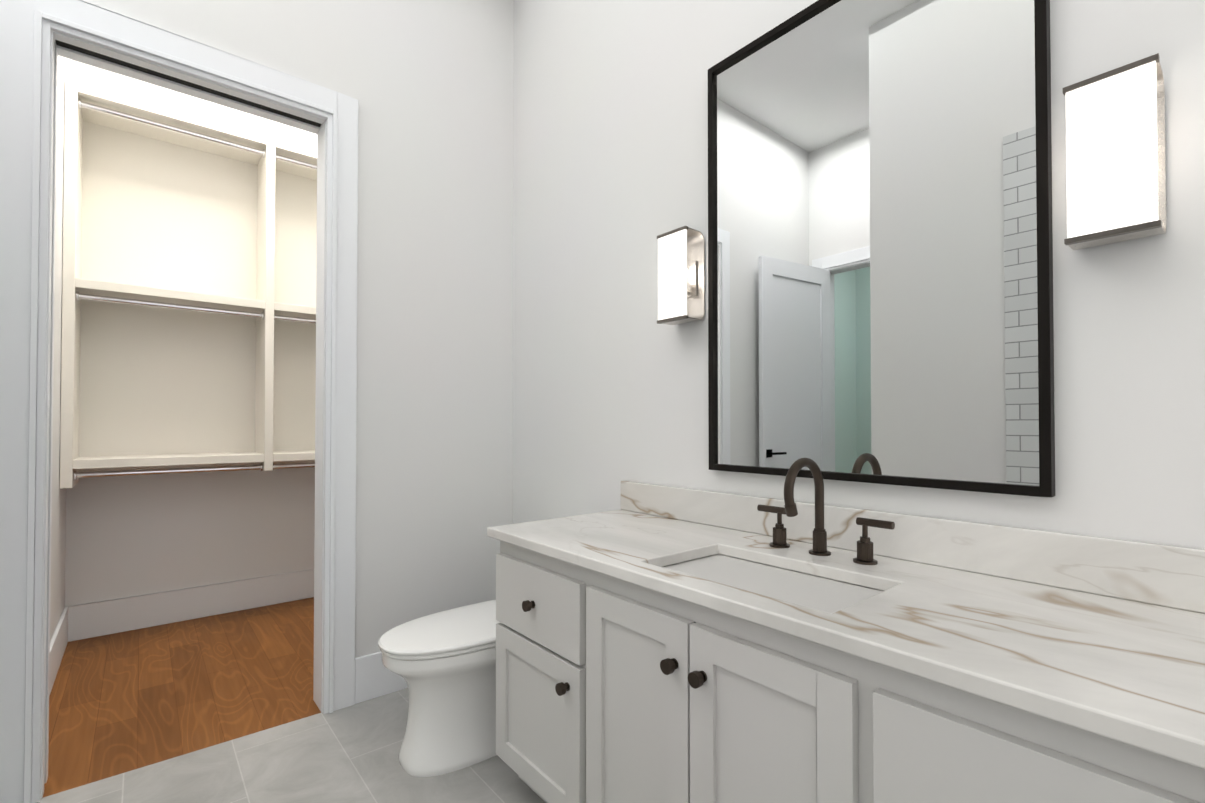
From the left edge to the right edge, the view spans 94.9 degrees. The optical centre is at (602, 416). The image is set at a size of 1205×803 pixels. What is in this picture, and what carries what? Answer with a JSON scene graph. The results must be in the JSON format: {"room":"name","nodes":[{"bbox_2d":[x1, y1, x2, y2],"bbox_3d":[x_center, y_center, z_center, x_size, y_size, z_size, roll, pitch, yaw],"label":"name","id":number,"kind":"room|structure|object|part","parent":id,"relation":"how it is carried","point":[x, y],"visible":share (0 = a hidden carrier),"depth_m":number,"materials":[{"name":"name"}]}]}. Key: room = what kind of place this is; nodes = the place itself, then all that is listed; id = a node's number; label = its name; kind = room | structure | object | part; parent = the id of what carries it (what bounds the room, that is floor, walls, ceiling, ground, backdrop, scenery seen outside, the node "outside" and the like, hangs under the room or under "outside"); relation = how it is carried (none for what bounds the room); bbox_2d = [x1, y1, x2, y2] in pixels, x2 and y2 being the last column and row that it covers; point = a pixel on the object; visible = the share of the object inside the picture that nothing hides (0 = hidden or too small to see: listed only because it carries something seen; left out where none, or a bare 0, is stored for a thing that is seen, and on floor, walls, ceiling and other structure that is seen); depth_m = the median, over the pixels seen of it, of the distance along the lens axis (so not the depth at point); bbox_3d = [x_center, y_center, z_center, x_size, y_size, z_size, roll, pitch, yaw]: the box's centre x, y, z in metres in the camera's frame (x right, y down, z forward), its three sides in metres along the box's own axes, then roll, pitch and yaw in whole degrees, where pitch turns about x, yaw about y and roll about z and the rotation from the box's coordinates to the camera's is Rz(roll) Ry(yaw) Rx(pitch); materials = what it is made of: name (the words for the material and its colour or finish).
{"room":"bathroom","nodes":[
{"label":"bathroom","id":0,"kind":"room"},
{"bbox_2d":[50,55,71,640],"bbox_3d":[-2.471,-0.507,2.380,0.140,3.560,1.560,1,-1,-40],"label":"wall","id":1,"kind":"structure","parent":0,"point":[58,556],"depth_m":2.67,"materials":[{"name":"paint"}]},
{"bbox_2d":[49,606,72,695],"bbox_3d":[-2.408,1.119,2.401,0.018,0.190,1.513,1,-1,-40],"label":"baseboard","id":2,"kind":"structure","parent":1,"relation":"attached to","point":[63,634],"depth_m":2.71,"materials":[{"name":"paint"}]},
{"bbox_2d":[42,597,320,797],"bbox_3d":[-1.690,1.251,2.918,1.780,0.060,1.696,1,-1,-40],"label":"floor","id":3,"kind":"structure","parent":0,"point":[123,702],"depth_m":2.46,"materials":[{"name":"brown wood"}]},
{"bbox_2d":[65,60,316,606],"bbox_3d":[-2.331,-0.490,3.602,1.920,3.560,0.140,1,-1,-40],"label":"wall","id":4,"kind":"structure","parent":0,"point":[130,536],"depth_m":3.34,"materials":[{"name":"paint"}]},
{"bbox_2d":[60,79,316,488],"bbox_3d":[-2.118,-0.655,3.457,1.780,2.047,0.361,1,-1,-40],"label":"shelf unit","id":5,"kind":"object","parent":4,"relation":"attached to","point":[188,342],"visible":0.71,"depth_m":3.29,"materials":[{"name":"paint"}]},
{"bbox_2d":[73,569,313,640],"bbox_3d":[-2.228,1.135,3.563,1.783,0.190,0.018,1,-1,-40],"label":"baseboard","id":6,"kind":"structure","parent":4,"relation":"attached to","point":[89,620],"depth_m":3.33,"materials":[{"name":"paint"}]},
{"bbox_2d":[54,0,513,657],"bbox_3d":[-1.678,-0.513,1.934,3.050,3.560,0.140,1,-1,-40],"label":"wall","id":7,"kind":"structure","parent":0,"point":[428,84],"depth_m":2.54,"materials":[{"name":"paint"}]},
{"bbox_2d":[0,0,357,802],"bbox_3d":[-1.498,-0.073,2.070,1.053,2.567,0.183,1,-1,-40],"label":"door frame","id":8,"kind":"structure","parent":7,"relation":"attached to","point":[38,38],"depth_m":1.82,"materials":[{"name":"paint"}]},
{"bbox_2d":[355,651,407,703],"bbox_3d":[-1.582,1.112,1.891,2.930,0.190,0.015,1,-1,-40],"label":"baseboard","id":9,"kind":"structure","parent":7,"relation":"attached to","point":[375,677],"depth_m":2.38,"materials":[{"name":"paint"}]},
{"bbox_2d":[37,688,545,802],"bbox_3d":[-0.084,1.212,0.091,2.930,0.060,4.704,1,-1,-40],"label":"floor","id":10,"kind":"structure","parent":0,"point":[349,754],"depth_m":1.86,"materials":[{"name":"grey tile"}]},
{"bbox_2d":[378,600,499,776],"bbox_3d":[-0.414,0.861,2.119,0.849,0.698,0.474,1,-1,-40],"label":"toilet","id":11,"kind":"object","parent":10,"relation":"on","point":[443,664],"visible":0.42,"depth_m":1.90,"materials":[{"name":"white ceramic"}]},
{"bbox_2d":[487,534,1204,802],"bbox_3d":[0.668,0.788,1.002,0.608,0.814,2.532,1,-1,-40],"label":"bathroom vanity","id":12,"kind":"object","parent":10,"relation":"on","point":[655,643],"depth_m":1.09,"materials":[{"name":"paint"}]},
{"bbox_2d":[487,510,1204,757],"bbox_3d":[0.669,0.371,1.013,0.602,0.042,2.547,1,-1,-40],"label":"countertop","id":13,"kind":"structure","parent":12,"relation":"on","point":[1137,669],"depth_m":0.95,"materials":[{"name":"white stone"}]},
{"bbox_2d":[755,458,894,565],"bbox_3d":[0.512,0.229,1.392,0.183,0.251,0.366,1,-1,-40],"label":"faucet","id":14,"kind":"object","parent":13,"relation":"on","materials":[{"name":"black metal"}]},
{"bbox_2d":[513,0,1204,548],"bbox_3d":[0.525,-0.515,1.739,0.154,3.560,6.660,1,-1,-40],"label":"wall","id":15,"kind":"structure","parent":0,"point":[609,186],"depth_m":1.46,"materials":[{"name":"paint"}]},
{"bbox_2d":[657,226,704,324],"bbox_3d":[0.268,-0.473,1.897,0.099,0.304,0.132,1,-1,-40],"label":"sconce","id":16,"kind":"object","parent":15,"relation":"attached to","point":[681,274],"visible":1,"depth_m":1.88,"materials":[{"name":"white glass"}]},
{"bbox_3d":[0.647,-0.493,1.498,0.033,1.330,0.894,1,-1,-40],"label":"mirror frame","id":17,"kind":"part","parent":15,"relation":"part of","materials":[{"name":"black metal"}]},
{"bbox_2d":[1063,53,1165,249],"bbox_3d":[0.972,-0.485,1.052,0.099,0.304,0.132,1,-1,-40],"label":"sconce","id":18,"kind":"object","parent":15,"relation":"attached to","point":[1115,157],"visible":1,"depth_m":1.02,"materials":[{"name":"white glass"}]},
{"bbox_2d":[621,481,1204,613],"bbox_3d":[0.892,0.296,1.200,0.022,0.112,2.547,1,-1,-40],"label":"backsplash","id":19,"kind":"structure","parent":0,"relation":"attached to","point":[1161,574],"depth_m":1.21,"materials":[{"name":"white stone"}]}
]}

